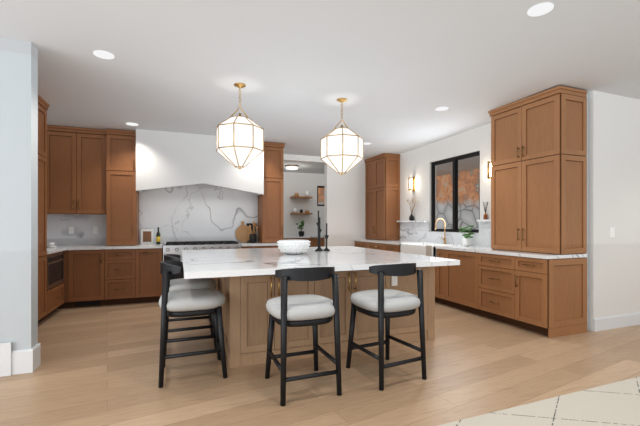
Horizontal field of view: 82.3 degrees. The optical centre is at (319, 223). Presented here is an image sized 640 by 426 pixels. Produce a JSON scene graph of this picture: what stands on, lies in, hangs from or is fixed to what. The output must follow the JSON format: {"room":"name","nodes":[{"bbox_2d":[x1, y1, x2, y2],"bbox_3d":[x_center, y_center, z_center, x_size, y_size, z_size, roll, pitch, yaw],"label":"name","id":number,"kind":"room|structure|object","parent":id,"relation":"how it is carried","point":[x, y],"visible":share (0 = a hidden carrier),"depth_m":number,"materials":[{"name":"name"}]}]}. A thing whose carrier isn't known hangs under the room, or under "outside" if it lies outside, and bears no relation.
{"room":"kitchen","nodes":[
{"label":"kitchen","id":0,"kind":"room"},
{"bbox_2d":[0,37,37,350],"bbox_3d":[-4.744,-0.213,2.324,4.830,2.950,0.160,0,0,-21],"label":"wall","id":1,"kind":"structure","parent":0,"point":[18,194],"depth_m":3.09,"materials":[{"name":"grey paint"}]},
{"bbox_2d":[0,342,34,376],"bbox_3d":[-4.703,1.125,2.239,4.846,0.275,0.028,0,0,-21],"label":"baseboard","id":2,"kind":"structure","parent":1,"relation":"attached to","point":[15,362],"depth_m":3.07,"materials":[{"name":"white paint"}]},
{"bbox_2d":[35,343,40,366],"bbox_3d":[-4.769,1.163,2.408,4.846,0.197,0.016,0,0,-21],"label":"baseboard","id":3,"kind":"structure","parent":1,"relation":"attached to","point":[38,346],"depth_m":3.24,"materials":[{"name":"white paint"}]},
{"bbox_2d":[283,172,323,235],"bbox_3d":[-0.866,-0.213,10.683,4.600,2.950,0.150,0,0,-21],"label":"wall","id":4,"kind":"structure","parent":0,"point":[300,184],"depth_m":10.72,"materials":[{"name":"white paint"}]},
{"bbox_2d":[290,191,312,214],"bbox_3d":[-0.540,-0.614,10.588,0.600,0.671,0.258,0,0,-21],"label":"shelf","id":5,"kind":"object","parent":4,"relation":"attached to","point":[302,197],"visible":1,"depth_m":10.53,"materials":[{"name":"brown wood"}]},
{"bbox_2d":[283,236,323,246],"bbox_3d":[-0.722,0.755,10.309,4.280,0.814,0.648,0,0,-21],"label":"countertop","id":6,"kind":"structure","parent":4,"relation":"attached to","point":[313,240],"depth_m":10.19,"materials":[{"name":"brown wood"}]},
{"bbox_2d":[296,221,303,235],"bbox_3d":[-0.560,0.127,10.333,0.281,0.441,0.216,0,0,-21],"label":"potted plant","id":7,"kind":"object","parent":6,"relation":"on","point":[301,232],"visible":1,"depth_m":10.30,"materials":[{"name":"green plant"}]},
{"bbox_2d":[317,186,323,205],"bbox_3d":[0.234,-0.838,11.109,0.740,0.600,0.050,0,0,-21],"label":"window","id":8,"kind":"structure","parent":4,"relation":"in","point":[317,195],"depth_m":10.97,"materials":[{"name":"black metal"}]},
{"bbox_2d":[0,302,639,425],"bbox_3d":[-0.189,1.292,3.948,14.500,0.060,14.500,0,0,-21],"label":"floor","id":9,"kind":"structure","parent":0,"point":[99,366],"depth_m":3.01,"materials":[{"name":"brown wood"}]},
{"bbox_2d":[38,95,49,322],"bbox_3d":[-3.618,-0.130,4.179,0.661,2.784,0.809,0,0,-21],"label":"tall cabinet","id":10,"kind":"object","parent":9,"relation":"on","point":[43,252],"depth_m":4.54,"materials":[{"name":"brown"}]},
{"bbox_2d":[50,248,65,314],"bbox_3d":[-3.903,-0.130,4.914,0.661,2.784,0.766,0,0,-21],"label":"base cabinet","id":11,"kind":"object","parent":9,"relation":"on","point":[50,280],"depth_m":5.06,"materials":[{"name":"brown wood"}]},
{"bbox_2d":[47,125,284,308],"bbox_3d":[-2.578,-0.117,6.181,4.047,2.758,0.662,0,0,-21],"label":"cabinets","id":12,"kind":"object","parent":9,"relation":"on","point":[102,212],"visible":0.71,"depth_m":5.85,"materials":[{"name":"brown wood"}]},
{"bbox_2d":[47,242,56,247],"bbox_3d":[-3.979,0.311,5.429,0.140,0.071,0.140,0,0,-21],"label":"dish","id":13,"kind":"object","parent":12,"relation":"on","point":[51,245],"visible":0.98,"depth_m":5.40,"materials":[{"name":"white ceramic"}]},
{"bbox_2d":[141,229,153,243],"bbox_3d":[-2.981,0.217,6.312,0.200,0.260,0.014,0,0,-21],"label":"framed picture","id":14,"kind":"object","parent":12,"relation":"on","point":[147,236],"visible":0.89,"depth_m":6.31,"materials":[{"name":"white wood"}]},
{"bbox_2d":[156,227,159,243],"bbox_3d":[-2.779,0.202,6.291,0.065,0.290,0.063,0,0,-21],"label":"oil bottle","id":15,"kind":"object","parent":12,"relation":"on","point":[158,237],"visible":1,"depth_m":6.27,"materials":[{"name":"green glass"}]},
{"bbox_2d":[235,221,256,241],"bbox_3d":[-1.399,0.147,6.934,0.400,0.400,0.042,0,0,-21],"label":"cutting boards","id":16,"kind":"object","parent":12,"relation":"on","point":[243,233],"visible":0.85,"depth_m":6.91,"materials":[{"name":"brown wood"}]},
{"bbox_2d":[249,222,257,242],"bbox_3d":[-1.242,0.151,6.822,0.165,0.392,0.130,0,0,-21],"label":"utensil crock","id":17,"kind":"object","parent":12,"relation":"on","point":[253,237],"visible":1,"depth_m":6.78,"materials":[{"name":"black ceramic"}]},
{"bbox_2d":[164,254,216,351],"bbox_3d":[-1.355,0.788,3.818,0.530,0.951,0.530,0,0,-21],"label":"stool","id":18,"kind":"object","parent":9,"relation":"on","point":[187,284],"visible":0.5,"depth_m":3.68,"materials":[{"name":"black wood"}]},
{"bbox_2d":[158,261,226,387],"bbox_3d":[-1.085,0.788,3.119,0.530,0.951,0.530,0,0,-21],"label":"stool","id":19,"kind":"object","parent":9,"relation":"on","point":[190,303],"visible":1,"depth_m":2.93,"materials":[{"name":"black wood"}]},
{"bbox_2d":[163,240,240,279],"bbox_3d":[-2.039,0.779,6.346,1.236,0.965,0.692,0,0,-21],"label":"range","id":20,"kind":"object","parent":9,"relation":"on","point":[173,247],"visible":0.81,"depth_m":6.10,"materials":[{"name":"silver metal"}]},
{"bbox_2d":[265,267,341,405],"bbox_3d":[-0.144,0.788,2.850,0.530,0.952,0.530,0,0,-21],"label":"stool","id":21,"kind":"object","parent":9,"relation":"on","point":[285,310],"visible":1,"depth_m":2.67,"materials":[{"name":"black wood"}]},
{"bbox_2d":[210,266,434,367],"bbox_3d":[-0.148,0.837,4.577,2.190,0.850,2.176,0,0,-21],"label":"kitchen island","id":22,"kind":"object","parent":9,"relation":"on","point":[248,282],"depth_m":3.50,"materials":[{"name":"wood"}]},
{"bbox_2d":[181,246,459,277],"bbox_3d":[-0.262,0.387,4.386,2.600,0.050,2.530,0,0,-21],"label":"island countertop","id":23,"kind":"structure","parent":22,"relation":"on","point":[196,263],"depth_m":3.63,"materials":[{"name":"white stone"}]},
{"bbox_2d":[277,240,309,254],"bbox_3d":[-0.315,0.279,4.414,0.408,0.165,0.405,0,0,-21],"label":"bowl","id":24,"kind":"object","parent":23,"relation":"on","point":[292,247],"visible":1,"depth_m":4.27,"materials":[{"name":"white ceramic"}]},
{"bbox_2d":[315,211,323,250],"bbox_3d":[-0.021,0.091,4.871,0.087,0.540,0.087,0,0,-36],"label":"candlestick","id":25,"kind":"object","parent":23,"relation":"on","point":[318,224],"depth_m":4.86,"materials":[{"name":"black metal"}]},
{"bbox_2d":[324,223,329,250],"bbox_3d":[0.043,0.136,4.971,0.194,0.450,0.090,0,0,27],"label":"candlestick","id":26,"kind":"object","parent":23,"relation":"on","point":[326,237],"depth_m":4.94,"materials":[{"name":"black metal"}]},
{"bbox_2d":[355,241,365,247],"bbox_3d":[1.208,0.825,8.261,0.621,0.874,0.654,0,0,-21],"label":"base cabinet","id":27,"kind":"object","parent":9,"relation":"on","point":[362,244],"depth_m":8.18,"materials":[{"name":"brown wood"}]},
{"bbox_2d":[366,241,381,249],"bbox_3d":[1.445,0.825,7.648,0.621,0.874,0.660,0,0,-21],"label":"base cabinet","id":28,"kind":"object","parent":9,"relation":"on","point":[369,244],"depth_m":7.68,"materials":[{"name":"brown wood"}]},
{"bbox_2d":[346,263,426,390],"bbox_3d":[0.549,0.788,3.100,0.539,0.951,0.564,0,0,-21],"label":"stool","id":29,"kind":"object","parent":9,"relation":"on","point":[380,303],"visible":1,"depth_m":2.93,"materials":[{"name":"black wood"}]},
{"bbox_2d":[382,245,397,251],"bbox_3d":[1.666,0.825,7.079,0.621,0.874,0.560,0,0,-21],"label":"base cabinet","id":30,"kind":"object","parent":9,"relation":"on","point":[394,248],"depth_m":7.03,"materials":[{"name":"brown wood"}]},
{"bbox_2d":[434,249,441,303],"bbox_3d":[2.164,0.825,5.792,0.621,0.874,0.200,0,0,-21],"label":"base cabinet","id":31,"kind":"object","parent":9,"relation":"on","point":[437,252],"depth_m":5.73,"materials":[{"name":"brown wood"}]},
{"bbox_2d":[442,249,477,313],"bbox_3d":[2.319,0.825,5.391,0.621,0.874,0.660,0,0,-21],"label":"base cabinet","id":32,"kind":"object","parent":9,"relation":"on","point":[459,282],"depth_m":5.30,"materials":[{"name":"brown wood"}]},
{"bbox_2d":[478,253,513,324],"bbox_3d":[2.543,0.825,4.813,0.621,0.874,0.580,0,0,-21],"label":"base cabinet","id":33,"kind":"object","parent":9,"relation":"on","point":[495,273],"depth_m":4.70,"materials":[{"name":"brown wood"}]},
{"bbox_2d":[438,376,639,425],"bbox_3d":[2.121,1.254,1.170,6.000,0.013,3.050,0,0,-21],"label":"rug","id":34,"kind":"object","parent":9,"relation":"on","point":[615,404],"visible":1,"depth_m":2.44,"materials":[{"name":"fabric"}]},
{"bbox_2d":[514,257,586,337],"bbox_3d":[2.737,0.825,4.348,0.646,0.874,0.428,0,0,-21],"label":"base cabinet","id":35,"kind":"object","parent":9,"relation":"on","point":[522,259],"depth_m":4.18,"materials":[{"name":"brown wood"}]},
{"bbox_2d":[354,237,561,260],"bbox_3d":[1.951,0.368,6.358,0.660,0.040,4.740,0,0,-21],"label":"countertop","id":36,"kind":"structure","parent":35,"relation":"on","point":[437,244],"depth_m":5.21,"materials":[{"name":"white stone"}]},
{"bbox_2d":[365,153,401,240],"bbox_3d":[1.380,-0.575,8.205,0.391,1.843,0.881,0,0,-21],"label":"tall cabinet","id":37,"kind":"object","parent":36,"relation":"on","point":[382,172],"depth_m":7.86,"materials":[{"name":"brown wood"}]},
{"bbox_2d":[398,241,433,256],"bbox_3d":[1.878,0.496,6.325,0.530,0.272,0.970,0,0,-21],"label":"sink","id":38,"kind":"object","parent":36,"relation":"in","point":[411,249],"depth_m":6.32,"materials":[{"name":"white ceramic"}]},
{"bbox_2d":[426,245,431,255],"bbox_3d":[1.767,0.455,5.901,0.042,0.214,0.130,0,0,-21],"label":"towel","id":39,"kind":"object","parent":36,"relation":"hanging from","point":[428,250],"visible":0.81,"depth_m":5.89,"materials":[{"name":"beige fabric"}]},
{"bbox_2d":[435,218,445,243],"bbox_3d":[2.091,0.121,6.404,0.241,0.451,0.108,0,0,-21],"label":"faucet","id":40,"kind":"object","parent":36,"relation":"on","point":[444,239],"visible":1,"depth_m":6.40,"materials":[{"name":"gold metal"}]},
{"bbox_2d":[459,225,474,245],"bbox_3d":[2.328,0.181,5.783,0.231,0.333,0.256,0,0,-21],"label":"plant pot","id":41,"kind":"object","parent":36,"relation":"on","point":[466,240],"visible":1,"depth_m":5.74,"materials":[{"name":"white ceramic"}]},
{"bbox_2d":[0,0,639,175],"bbox_3d":[-0.189,-1.648,3.948,14.500,0.296,14.500,0,0,-21],"label":"ceiling","id":42,"kind":"structure","parent":0,"point":[395,73],"depth_m":3.53,"materials":[{"name":"white paint"}]},
{"bbox_2d":[93,50,113,58],"bbox_3d":[-1.979,-1.549,3.352,0.168,0.006,0.168,0,0,42],"label":"recessed light","id":43,"kind":"object","parent":42,"relation":"in","point":[99,53],"depth_m":3.34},
{"bbox_2d":[216,83,263,168],"bbox_3d":[-0.891,-1.078,4.073,0.497,0.937,0.495,0,0,-21],"label":"pendant lantern","id":44,"kind":"object","parent":42,"relation":"hanging from","point":[239,141],"visible":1,"depth_m":3.89,"materials":[{"name":"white glass"}]},
{"bbox_2d":[285,165,298,169],"bbox_3d":[-0.723,-1.454,9.425,0.340,0.088,0.340,0,0,-21],"label":"light","id":45,"kind":"object","parent":42,"relation":"attached to","point":[291,167],"visible":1,"depth_m":9.30,"materials":[{"name":"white glass"}]},
{"bbox_2d":[320,98,362,174],"bbox_3d":[0.273,-1.078,4.556,0.497,0.936,0.495,0,0,-21],"label":"pendant lantern","id":46,"kind":"object","parent":42,"relation":"hanging from","point":[341,150],"visible":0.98,"depth_m":4.38,"materials":[{"name":"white glass"}]},
{"bbox_2d":[435,107,448,110],"bbox_3d":[1.636,-1.546,4.913,0.168,0.006,0.168,0,0,24],"label":"recessed light","id":47,"kind":"object","parent":42,"relation":"in","point":[439,108],"depth_m":4.89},
{"bbox_2d":[527,2,553,16],"bbox_3d":[1.625,-1.580,2.699,0.168,0.006,0.168,0,0,-30],"label":"recessed light","id":48,"kind":"object","parent":42,"relation":"in","point":[540,9],"depth_m":2.69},
{"bbox_2d":[283,154,365,246],"bbox_3d":[-1.620,-0.213,7.298,6.950,2.950,0.720,0,0,-21],"label":"wall","id":49,"kind":"structure","parent":0,"point":[344,207],"depth_m":8.35,"materials":[{"name":"white paint"}]},
{"bbox_2d":[136,129,263,195],"bbox_3d":[-2.061,-1.018,6.430,2.056,0.980,0.540,0,0,-21],"label":"range hood","id":50,"kind":"object","parent":49,"relation":"attached to","point":[164,159],"visible":0.92,"depth_m":6.08,"materials":[{"name":"white paint"}]},
{"bbox_2d":[406,196,417,220],"bbox_3d":[1.858,-0.312,7.303,0.141,0.486,0.358,0,0,-21],"label":"vase","id":51,"kind":"object","parent":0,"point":[411,217],"visible":1,"depth_m":7.34,"materials":[{"name":"black glass"}]},
{"bbox_2d":[399,123,490,233],"bbox_3d":[2.306,-0.213,6.577,0.150,2.950,4.600,0,0,-21],"label":"wall","id":52,"kind":"structure","parent":0,"point":[416,162],"depth_m":6.95,"materials":[{"name":"white paint"}]},
{"bbox_2d":[408,176,414,191],"bbox_3d":[1.847,-0.808,7.386,0.118,0.300,0.072,0,0,-21],"label":"sconce","id":53,"kind":"object","parent":52,"relation":"attached to","point":[411,183],"visible":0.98,"depth_m":7.37,"materials":[{"name":"white glass"}]},
{"bbox_2d":[431,151,479,232],"bbox_3d":[2.361,-0.508,6.394,0.058,1.320,1.240,0,0,-21],"label":"window","id":54,"kind":"structure","parent":52,"relation":"in","point":[454,160],"depth_m":6.37,"materials":[{"name":"black metal"}]},
{"bbox_2d":[487,161,491,178],"bbox_3d":[2.577,-0.808,5.502,0.118,0.300,0.072,0,0,-21],"label":"sconce","id":55,"kind":"object","parent":52,"relation":"attached to","point":[489,166],"visible":0.46,"depth_m":5.48,"materials":[{"name":"white glass"}]},
{"bbox_2d":[483,202,487,219],"bbox_3d":[2.539,-0.204,5.614,0.060,0.271,0.096,0,0,-21],"label":"reed diffuser","id":56,"kind":"object","parent":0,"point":[485,216],"visible":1,"depth_m":5.60,"materials":[{"name":"orange glass"}]},
{"bbox_2d":[490,85,587,256],"bbox_3d":[2.731,-0.602,4.648,0.441,1.897,0.984,0,0,-21],"label":"tall cabinet","id":57,"kind":"object","parent":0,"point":[539,140],"depth_m":4.34,"materials":[{"name":"brown wood"}]},
{"bbox_2d":[584,90,639,330],"bbox_3d":[4.982,-0.213,5.066,4.050,2.950,0.150,0,0,-21],"label":"wall","id":58,"kind":"structure","parent":0,"point":[613,189],"depth_m":4.43,"materials":[{"name":"white paint"}]},
{"bbox_2d":[610,227,614,236],"bbox_3d":[3.532,0.102,4.421,0.080,0.120,0.006,0,0,-21],"label":"switch plate","id":59,"kind":"object","parent":58,"relation":"attached to","point":[612,231],"visible":1,"depth_m":4.42,"materials":[{"name":"white plastic"}]},
{"bbox_2d":[593,312,639,331],"bbox_3d":[5.058,1.189,5.007,3.950,0.147,0.016,0,0,-21],"label":"baseboard","id":60,"kind":"structure","parent":58,"relation":"attached to","point":[612,322],"depth_m":4.43,"materials":[{"name":"white paint"}]},
{"label":"outside","id":61,"kind":"structure","parent":0,"visible":0},
{"bbox_2d":[318,169,478,228],"bbox_3d":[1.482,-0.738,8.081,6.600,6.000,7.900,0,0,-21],"label":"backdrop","id":62,"kind":"structure","parent":61,"point":[472,214],"depth_m":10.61,"materials":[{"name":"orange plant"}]}
]}

